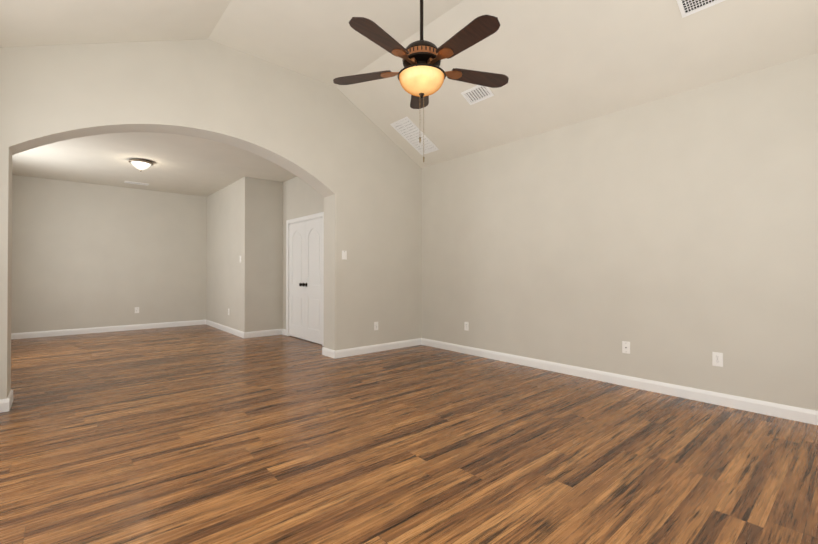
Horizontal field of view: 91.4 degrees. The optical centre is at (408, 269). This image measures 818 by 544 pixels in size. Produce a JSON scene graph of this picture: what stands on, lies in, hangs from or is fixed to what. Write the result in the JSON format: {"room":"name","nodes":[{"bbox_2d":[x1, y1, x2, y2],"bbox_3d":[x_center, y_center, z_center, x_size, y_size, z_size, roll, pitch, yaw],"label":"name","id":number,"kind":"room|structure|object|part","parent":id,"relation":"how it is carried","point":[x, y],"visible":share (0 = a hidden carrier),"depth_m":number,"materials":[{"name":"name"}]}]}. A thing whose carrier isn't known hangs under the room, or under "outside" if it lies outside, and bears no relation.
{"room":"empty living room","nodes":[
{"label":"empty living room","id":0,"kind":"room"},
{"bbox_2d":[11,175,206,332],"bbox_3d":[-5.532,-0.196,7.486,3.454,2.700,0.150,0,-1,-41],"label":"wall","id":1,"kind":"structure","parent":0,"point":[86,255],"depth_m":7.32,"materials":[{"name":"beige paint"}]},
{"bbox_2d":[11,320,205,339],"bbox_3d":[-5.479,1.103,7.415,3.154,0.100,0.015,0,-1,-41],"label":"baseboard","id":2,"kind":"structure","parent":1,"relation":"attached to","point":[24,335],"depth_m":7.29,"materials":[{"name":"white wood"}]},
{"bbox_2d":[12,132,296,196],"bbox_3d":[-3.390,-1.613,6.426,5.300,0.120,4.570,0,-1,-41],"label":"ceiling","id":3,"kind":"structure","parent":0,"point":[189,165],"depth_m":5.87,"materials":[{"name":"beige paint"}]},
{"bbox_2d":[124,181,148,185],"bbox_3d":[-4.888,-1.544,7.163,0.360,0.010,0.170,0,-1,-41],"label":"ceiling vent","id":4,"kind":"object","parent":3,"relation":"in","point":[138,183],"visible":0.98,"depth_m":7.16,"materials":[{"name":"white metal"}]},
{"bbox_2d":[128,158,152,171],"bbox_3d":[-3.852,-1.480,5.735,0.294,0.157,0.294,0,-1,-41],"label":"flush-mount light","id":5,"kind":"object","parent":3,"relation":"attached to","point":[140,164],"visible":1,"depth_m":5.66,"materials":[{"name":"white glass"}]},
{"bbox_3d":[-3.852,-1.472,5.735,0.256,0.097,0.256,0,-1,-41],"label":"glass","id":6,"kind":"part","parent":5,"relation":"part of","materials":[{"name":"white glass"}]},
{"bbox_2d":[0,39,421,398],"bbox_3d":[-1.686,-0.715,4.673,5.000,3.700,0.300,0,-1,-41],"label":"wall","id":7,"kind":"structure","parent":0,"point":[350,162],"depth_m":4.53,"materials":[{"name":"beige paint"}]},
{"bbox_2d":[0,398,9,412],"bbox_3d":[-3.268,1.074,3.089,0.250,0.100,0.015,0,-1,-41],"label":"baseboard","id":8,"kind":"structure","parent":7,"relation":"attached to","point":[4,405],"depth_m":3.15,"materials":[{"name":"white wood"}]},
{"bbox_2d":[7,390,12,410],"bbox_3d":[-3.282,1.075,3.285,0.015,0.100,0.300,0,-1,-41],"label":"baseboard","id":9,"kind":"structure","parent":7,"relation":"attached to","point":[10,395],"depth_m":3.29,"materials":[{"name":"white wood"}]},
{"bbox_2d":[323,347,334,357],"bbox_3d":[-1.048,1.088,5.212,0.015,0.100,0.300,0,-1,-41],"label":"baseboard","id":10,"kind":"structure","parent":7,"relation":"attached to","point":[328,352],"depth_m":5.20,"materials":[{"name":"white wood"}]},
{"bbox_2d":[342,251,346,259],"bbox_3d":[-0.840,-0.186,5.193,0.072,0.116,0.013,0,-1,-41],"label":"light switch","id":11,"kind":"object","parent":7,"relation":"attached to","point":[344,255],"visible":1,"depth_m":5.19,"materials":[{"name":"white plastic"}]},
{"bbox_2d":[374,322,377,329],"bbox_3d":[-0.453,0.784,5.523,0.072,0.116,0.008,0,-1,-41],"label":"outlet","id":12,"kind":"object","parent":7,"relation":"attached to","point":[375,325],"visible":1,"depth_m":5.52,"materials":[{"name":"white plastic"}]},
{"bbox_2d":[334,338,421,358],"bbox_3d":[-0.377,1.091,5.582,1.515,0.100,0.015,0,-1,-41],"label":"baseboard","id":13,"kind":"structure","parent":7,"relation":"attached to","point":[372,348],"depth_m":5.51,"materials":[{"name":"white wood"}]},
{"bbox_2d":[206,178,241,330],"bbox_3d":[-3.508,-0.195,7.668,0.150,2.700,2.220,0,-1,-41],"label":"wall jog","id":14,"kind":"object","parent":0,"point":[224,254],"visible":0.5,"depth_m":7.47,"materials":[{"name":"beige paint"}]},
{"bbox_2d":[206,320,244,337],"bbox_3d":[-3.516,1.104,7.543,0.015,0.100,2.385,0,-1,-41],"label":"baseboard","id":15,"kind":"structure","parent":14,"relation":"attached to","point":[241,334],"depth_m":7.35,"materials":[{"name":"white wood"}]},
{"bbox_2d":[242,177,282,331],"bbox_3d":[-2.485,-0.200,6.985,0.806,2.700,0.150,0,-1,-41],"label":"wall jog","id":16,"kind":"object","parent":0,"point":[262,254],"visible":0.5,"depth_m":6.85,"materials":[{"name":"beige paint"}]},
{"bbox_2d":[245,329,281,337],"bbox_3d":[-2.488,1.100,6.865,0.656,0.100,0.015,0,-1,-41],"label":"baseboard","id":17,"kind":"structure","parent":16,"relation":"attached to","point":[252,334],"depth_m":6.85,"materials":[{"name":"white wood"}]},
{"bbox_2d":[283,177,323,331],"bbox_3d":[-1.518,-0.204,6.366,0.150,2.700,2.050,0,-1,-41],"label":"wall","id":18,"kind":"structure","parent":0,"point":[301,198],"depth_m":6.74,"materials":[{"name":"beige paint"}]},
{"bbox_2d":[289,221,304,339],"bbox_3d":[-1.860,0.180,6.681,0.037,1.912,0.593,0,-1,-41],"label":"door leaf","id":19,"kind":"structure","parent":18,"relation":"in","point":[296,278],"depth_m":6.67,"materials":[{"name":"white paint"}]},
{"bbox_2d":[286,212,323,345],"bbox_3d":[-1.633,0.146,6.483,0.167,2.002,1.344,0,-1,-41],"label":"door frame","id":20,"kind":"structure","parent":18,"relation":"attached to","point":[308,217],"depth_m":6.47,"materials":[{"name":"white wood"}]},
{"bbox_2d":[305,218,321,343],"bbox_3d":[-1.470,0.177,6.229,0.037,1.912,0.593,0,-1,-41],"label":"door leaf","id":21,"kind":"structure","parent":18,"relation":"in","point":[313,280],"depth_m":6.23,"materials":[{"name":"white paint"}]},
{"bbox_2d":[0,324,817,543],"bbox_3d":[-1.610,1.192,4.343,5.600,0.120,10.320,0,-1,-41],"label":"floor","id":22,"kind":"structure","parent":0,"point":[200,434],"depth_m":2.44,"materials":[{"name":"brown wood"}]},
{"bbox_2d":[0,0,817,167],"bbox_3d":[0.094,-2.025,2.619,5.000,1.070,5.150,0,-1,-41],"label":"ceiling","id":23,"kind":"structure","parent":0,"point":[561,63],"depth_m":3.63,"materials":[{"name":"beige paint"}]},
{"bbox_2d":[390,117,438,154],"bbox_3d":[0.080,-1.811,5.465,0.585,0.315,0.350,0,-1,-41],"label":"ceiling vent","id":24,"kind":"object","parent":23,"relation":"in","point":[409,130],"visible":1,"depth_m":5.45,"materials":[{"name":"white metal"}]},
{"bbox_2d":[333,0,508,161],"bbox_3d":[0.105,-1.559,2.730,1.299,1.640,1.274,0,-1,-41],"label":"fan","id":25,"kind":"object","parent":23,"relation":"hanging from","point":[422,74],"visible":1,"depth_m":2.66,"materials":[{"name":"brown wood"}]},
{"bbox_3d":[-0.330,-1.395,2.909,0.322,0.028,0.435,0,-1,-41],"label":"blade","id":26,"kind":"part","parent":25,"relation":"part of","materials":[{"name":"brown wood"}]},
{"bbox_3d":[-0.170,-1.399,2.412,0.469,0.028,0.219,0,-1,-41],"label":"blade","id":27,"kind":"part","parent":25,"relation":"part of","materials":[{"name":"brown wood"}]},
{"bbox_3d":[0.088,-1.393,3.213,0.371,0.028,0.406,0,-1,-41],"label":"blade","id":28,"kind":"part","parent":25,"relation":"part of","materials":[{"name":"brown wood"}]},
{"bbox_3d":[0.088,-1.277,2.774,0.316,0.118,0.316,0,-1,-41],"label":"lamp shade","id":29,"kind":"part","parent":25,"relation":"part of","materials":[{"name":"orange glass"}]},
{"bbox_3d":[0.346,-1.399,2.408,0.168,0.028,0.473,0,-1,-41],"label":"blade","id":30,"kind":"part","parent":25,"relation":"part of","materials":[{"name":"brown wood"}]},
{"bbox_3d":[0.507,-1.395,2.909,0.454,0.028,0.275,0,-1,-41],"label":"blade","id":31,"kind":"part","parent":25,"relation":"part of","materials":[{"name":"brown wood"}]},
{"bbox_2d":[461,85,493,104],"bbox_3d":[0.749,-1.924,4.385,0.170,0.094,0.330,0,-1,-41],"label":"ceiling vent","id":32,"kind":"object","parent":23,"relation":"in","point":[475,94],"visible":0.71,"depth_m":4.38,"materials":[{"name":"white metal"}]},
{"bbox_2d":[677,0,724,17],"bbox_3d":[2.084,-1.946,2.803,0.211,0.117,0.335,0,-1,-41],"label":"ceiling vent","id":33,"kind":"object","parent":23,"relation":"in","point":[688,7],"visible":1,"depth_m":2.90,"materials":[{"name":"white metal"}]},
{"bbox_2d":[422,53,817,410],"bbox_3d":[1.930,-0.239,4.191,0.150,2.740,5.150,0,-1,-41],"label":"wall","id":34,"kind":"structure","parent":0,"point":[672,239],"depth_m":3.69,"materials":[{"name":"beige paint"}]},
{"bbox_2d":[464,322,468,330],"bbox_3d":[0.776,0.769,5.400,0.008,0.116,0.072,0,-1,-41],"label":"outlet","id":35,"kind":"object","parent":34,"relation":"attached to","point":[466,326],"visible":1,"depth_m":5.39,"materials":[{"name":"white plastic"}]},
{"bbox_2d":[422,338,817,424],"bbox_3d":[1.819,1.081,4.185,0.015,0.100,5.000,0,-1,-41],"label":"baseboard","id":36,"kind":"structure","parent":34,"relation":"attached to","point":[809,416],"depth_m":3.67,"materials":[{"name":"white wood"}]},
{"bbox_2d":[622,341,629,353],"bbox_3d":[2.099,0.756,3.862,0.015,0.116,0.072,0,-1,-41],"label":"outlet","id":37,"kind":"object","parent":34,"relation":"attached to","point":[625,347],"visible":1,"depth_m":3.86,"materials":[{"name":"white plastic"}]},
{"bbox_2d":[712,352,722,366],"bbox_3d":[2.568,0.749,3.323,0.008,0.116,0.072,0,-1,-41],"label":"outlet","id":38,"kind":"object","parent":34,"relation":"attached to","point":[717,358],"visible":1,"depth_m":3.32,"materials":[{"name":"white plastic"}]}
]}

